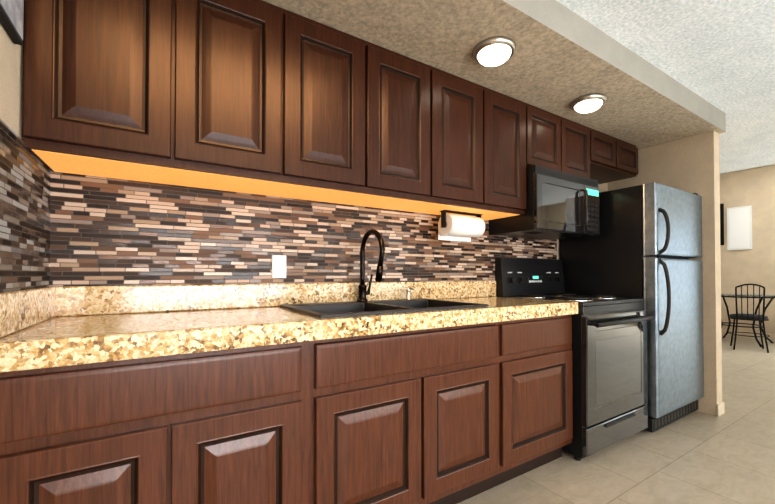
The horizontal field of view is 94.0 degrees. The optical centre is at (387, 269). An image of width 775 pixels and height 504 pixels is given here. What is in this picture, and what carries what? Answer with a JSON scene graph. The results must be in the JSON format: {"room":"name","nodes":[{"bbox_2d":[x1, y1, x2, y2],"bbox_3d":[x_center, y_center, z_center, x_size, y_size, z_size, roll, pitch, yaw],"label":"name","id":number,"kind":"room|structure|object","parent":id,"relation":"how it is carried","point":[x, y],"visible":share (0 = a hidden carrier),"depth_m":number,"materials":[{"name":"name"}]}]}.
{"room":"kitchen","nodes":[
{"label":"kitchen","id":0,"kind":"room"},
{"bbox_2d":[0,6,23,138],"bbox_3d":[0.010,-0.099,-0.813,0.100,2.400,5.100,0,-1,-32],"label":"wall","id":1,"kind":"structure","parent":0,"point":[11,79],"depth_m":1.04,"materials":[{"name":"paint"}]},
{"bbox_2d":[0,0,23,44],"bbox_3d":[-0.902,-0.869,0.779,0.022,0.420,0.650,0,-1,-32],"label":"framed picture","id":2,"kind":"object","parent":1,"relation":"attached to","point":[11,16],"visible":1,"depth_m":0.99,"materials":[{"name":"black"}]},
{"bbox_2d":[0,119,50,291],"bbox_3d":[-1.108,-0.085,1.083,0.008,0.620,0.700,0,-1,-32],"label":"tile backsplash","id":3,"kind":"structure","parent":1,"relation":"attached to","point":[25,182],"depth_m":1.10,"materials":[{"name":"tile"}]},
{"bbox_2d":[262,0,725,149],"bbox_3d":[0.705,-1.187,2.141,4.190,0.150,0.845,0,-1,-32],"label":"soffit","id":4,"kind":"structure","parent":0,"point":[561,59],"depth_m":1.92,"materials":[{"name":"paint"}]},
{"bbox_2d":[473,36,515,66],"bbox_3d":[0.540,-1.082,1.828,0.208,0.065,0.208,0,-1,-32],"label":"ceiling light","id":5,"kind":"object","parent":4,"relation":"attached to","point":[494,51],"visible":0.98,"depth_m":1.78,"materials":[{"name":"white glass"}]},
{"bbox_2d":[571,93,606,112],"bbox_3d":[1.320,-1.075,2.373,0.208,0.065,0.208,0,-1,-32],"label":"ceiling light","id":6,"kind":"object","parent":4,"relation":"attached to","point":[588,103],"visible":1,"depth_m":2.32,"materials":[{"name":"white glass"}]},
{"bbox_2d":[557,183,607,259],"bbox_3d":[0.412,-0.057,2.502,4.290,2.400,0.100,0,-1,-32],"label":"wall","id":7,"kind":"structure","parent":0,"point":[603,187],"depth_m":3.12,"materials":[{"name":"paint"}]},
{"bbox_2d":[22,0,177,184],"bbox_3d":[-1.034,-0.748,1.346,0.398,0.742,0.340,0,-1,-32],"label":"upper cabinet","id":8,"kind":"object","parent":7,"relation":"attached to","point":[100,77],"depth_m":1.21,"materials":[{"name":"brown wood"}]},
{"bbox_2d":[174,0,289,195],"bbox_3d":[-0.697,-0.745,1.557,0.398,0.742,0.340,0,-1,-32],"label":"upper cabinet","id":9,"kind":"object","parent":7,"relation":"attached to","point":[259,97],"depth_m":1.43,"materials":[{"name":"brown wood"}]},
{"bbox_2d":[49,171,556,286],"bbox_3d":[0.076,-0.063,2.228,3.215,0.605,0.008,0,-1,-32],"label":"tile backsplash","id":10,"kind":"structure","parent":7,"relation":"attached to","point":[105,231],"depth_m":1.72,"materials":[{"name":"tile"}]},
{"bbox_2d":[272,255,285,277],"bbox_3d":[-0.547,-0.016,1.826,0.072,0.116,0.010,0,-1,-32],"label":"electrical outlet plate","id":11,"kind":"object","parent":10,"relation":"attached to","point":[278,266],"visible":1,"depth_m":1.82,"materials":[{"name":"white plastic"}]},
{"bbox_2d":[274,12,369,203],"bbox_3d":[-0.359,-0.743,1.767,0.398,0.742,0.340,0,-1,-32],"label":"upper cabinet","id":12,"kind":"object","parent":7,"relation":"attached to","point":[328,82],"depth_m":1.63,"materials":[{"name":"brown wood"}]},
{"bbox_2d":[346,43,433,211],"bbox_3d":[-0.021,-0.740,1.978,0.398,0.742,0.340,0,-1,-32],"label":"upper cabinet","id":13,"kind":"object","parent":7,"relation":"attached to","point":[401,86],"depth_m":1.85,"materials":[{"name":"brown wood"}]},
{"bbox_2d":[410,67,489,215],"bbox_3d":[0.317,-0.737,2.188,0.398,0.742,0.340,0,-1,-32],"label":"upper cabinet","id":14,"kind":"object","parent":7,"relation":"attached to","point":[461,178],"depth_m":2.06,"materials":[{"name":"brown wood"}]},
{"bbox_2d":[470,88,529,219],"bbox_3d":[0.654,-0.735,2.399,0.398,0.742,0.340,0,-1,-32],"label":"upper cabinet","id":15,"kind":"object","parent":7,"relation":"attached to","point":[507,118],"depth_m":2.27,"materials":[{"name":"brown wood"}]},
{"bbox_2d":[438,210,484,241],"bbox_3d":[0.471,-0.275,2.287,0.320,0.174,0.132,0,-1,-32],"label":"paper towel holder","id":16,"kind":"object","parent":15,"relation":"attached to","point":[452,227],"visible":1,"depth_m":2.25,"materials":[{"name":"white paper"}]},
{"bbox_2d":[530,105,565,171],"bbox_3d":[0.986,-0.891,2.608,0.381,0.425,0.339,0,-1,-32],"label":"upper cabinet","id":17,"kind":"object","parent":7,"relation":"attached to","point":[547,129],"depth_m":2.49,"materials":[{"name":"brown wood"}]},
{"bbox_2d":[488,165,599,239],"bbox_3d":[1.176,-0.464,2.657,0.755,0.421,0.448,0,-1,-32],"label":"over-the-range microwave","id":18,"kind":"object","parent":17,"relation":"attached to","point":[561,205],"visible":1,"depth_m":2.48,"materials":[{"name":"black"}]},
{"bbox_2d":[566,119,593,178],"bbox_3d":[1.309,-0.888,2.809,0.381,0.425,0.339,0,-1,-32],"label":"upper cabinet","id":19,"kind":"object","parent":7,"relation":"attached to","point":[579,138],"depth_m":2.69,"materials":[{"name":"brown wood"}]},
{"bbox_2d":[594,130,617,175],"bbox_3d":[1.634,-0.962,3.013,0.383,0.272,0.339,0,-1,-32],"label":"upper cabinet","id":20,"kind":"object","parent":7,"relation":"attached to","point":[605,146],"depth_m":2.91,"materials":[{"name":"brown wood"}]},
{"bbox_2d":[594,139,637,183],"bbox_3d":[1.959,-0.959,3.215,0.382,0.272,0.339,0,-1,-32],"label":"upper cabinet","id":21,"kind":"object","parent":7,"relation":"attached to","point":[627,152],"depth_m":3.11,"materials":[{"name":"brown wood"}]},
{"bbox_2d":[458,334,774,503],"bbox_3d":[3.136,1.199,2.946,9.600,0.100,8.200,0,-1,-32],"label":"floor","id":22,"kind":"structure","parent":0,"point":[726,457],"depth_m":2.13,"materials":[{"name":"tile"}]},
{"bbox_2d":[0,341,315,503],"bbox_3d":[-0.785,0.690,1.319,0.812,0.876,0.620,0,-1,-32],"label":"base cabinet","id":23,"kind":"object","parent":22,"relation":"on","point":[230,426],"depth_m":1.05,"materials":[{"name":"brown wood"}]},
{"bbox_2d":[0,281,577,372],"bbox_3d":[-0.079,0.162,1.747,2.439,0.187,0.634,0,-1,-32],"label":"countertop","id":24,"kind":"structure","parent":23,"relation":"on","point":[50,327],"depth_m":1.37,"materials":[{"name":"stone"}]},
{"bbox_2d":[357,229,384,301],"bbox_3d":[-0.075,-0.021,1.922,0.092,0.388,0.253,0,-1,-32],"label":"faucet","id":25,"kind":"object","parent":24,"relation":"on","point":[362,291],"visible":1,"depth_m":1.97,"materials":[{"name":"black metal"}]},
{"bbox_2d":[280,298,488,343],"bbox_3d":[-0.015,0.285,1.803,0.890,0.224,0.550,0,-1,-32],"label":"sink","id":26,"kind":"object","parent":24,"relation":"in","point":[334,309],"visible":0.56,"depth_m":1.83,"materials":[{"name":"black"}]},
{"bbox_2d":[405,288,414,299],"bbox_3d":[0.135,0.140,2.140,0.042,0.071,0.082,0,-1,-32],"label":"soap dispenser","id":27,"kind":"object","parent":26,"relation":"on","point":[408,296],"visible":0.98,"depth_m":2.15,"materials":[{"name":"silver metal"}]},
{"bbox_2d":[316,335,503,503],"bbox_3d":[-0.020,0.784,1.794,0.990,0.700,0.620,0,-1,-32],"label":"base cabinet","id":28,"kind":"object","parent":22,"relation":"on","point":[454,415],"depth_m":1.50,"materials":[{"name":"brown wood"}]},
{"bbox_2d":[420,315,572,481],"bbox_3d":[0.674,0.701,2.228,0.646,0.876,0.620,0,-1,-32],"label":"base cabinet","id":29,"kind":"object","parent":22,"relation":"on","point":[537,352],"depth_m":1.93,"materials":[{"name":"brown wood"}]},
{"bbox_2d":[495,257,654,460],"bbox_3d":[1.309,0.526,2.549,0.760,1.235,0.732,0,-1,-32],"label":"range","id":30,"kind":"object","parent":22,"relation":"on","point":[609,369],"visible":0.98,"depth_m":2.28,"materials":[{"name":"black"}]},
{"bbox_2d":[561,182,703,432],"bbox_3d":[2.021,0.267,2.951,0.820,1.763,0.761,0,-1,-32],"label":"fridge","id":31,"kind":"object","parent":22,"relation":"on","point":[646,244],"visible":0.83,"depth_m":2.65,"materials":[{"name":"silver metal"}]},
{"bbox_2d":[721,293,774,346],"bbox_3d":[5.811,0.794,5.938,1.010,0.785,1.010,0,-1,-32],"label":"dining table","id":32,"kind":"object","parent":22,"relation":"on","point":[744,295],"visible":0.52,"depth_m":5.84,"materials":[{"name":"black metal"}]},
{"bbox_2d":[728,283,769,352],"bbox_3d":[5.359,0.690,5.363,0.444,0.982,0.469,-1,-1,38],"label":"chair","id":33,"kind":"object","parent":22,"relation":"on","point":[737,316],"visible":1,"depth_m":5.25,"materials":[{"name":"black metal"}]},
{"bbox_2d":[608,131,721,415],"bbox_3d":[2.421,0.027,3.219,0.120,2.250,0.805,0,-1,-32],"label":"wall","id":34,"kind":"structure","parent":0,"point":[691,164],"depth_m":2.90,"materials":[{"name":"paint"}]},
{"bbox_2d":[717,402,724,416],"bbox_3d":[2.637,1.103,2.859,0.132,0.090,0.012,0,-1,-32],"label":"baseboard","id":35,"kind":"structure","parent":34,"relation":"attached to","point":[720,409],"depth_m":2.84,"materials":[{"name":"beige paint"}]},
{"bbox_2d":[556,0,774,172],"bbox_3d":[1.863,-1.311,2.184,6.600,0.100,8.200,0,-1,-32],"label":"ceiling","id":36,"kind":"structure","parent":0,"point":[719,54],"depth_m":2.07,"materials":[{"name":"white paint"}]},
{"bbox_2d":[720,165,774,333],"bbox_3d":[7.167,-0.319,5.478,0.100,3.000,8.200,0,-1,-32],"label":"wall","id":37,"kind":"structure","parent":0,"point":[754,188],"depth_m":6.44,"materials":[{"name":"paint"}]},
{"bbox_2d":[720,204,723,244],"bbox_3d":[6.163,-0.852,6.798,0.212,0.780,0.200,0,-1,-32],"label":"framed picture","id":38,"kind":"object","parent":37,"relation":"attached to","point":[721,224],"visible":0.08,"depth_m":6.78,"materials":[{"name":"black"}]},
{"bbox_2d":[727,206,751,249],"bbox_3d":[6.406,-0.755,6.577,0.032,0.780,0.330,0,-1,-32],"label":"canvas","id":39,"kind":"object","parent":37,"relation":"attached to","point":[739,228],"visible":1,"depth_m":6.56,"materials":[{"name":"white fabric"}]},
{"bbox_2d":[721,329,774,338],"bbox_3d":[7.120,1.135,5.430,0.012,0.090,8.000,0,-1,-32],"label":"baseboard","id":40,"kind":"structure","parent":37,"relation":"attached to","point":[724,331],"depth_m":6.47,"materials":[{"name":"beige paint"}]},
{"bbox_2d":[720,163,774,173],"bbox_3d":[5.937,-1.879,4.731,3.000,0.100,8.200,0,-1,-32],"label":"ceiling","id":41,"kind":"structure","parent":0,"point":[748,168],"depth_m":6.44,"materials":[{"name":"white paint"}]}
]}

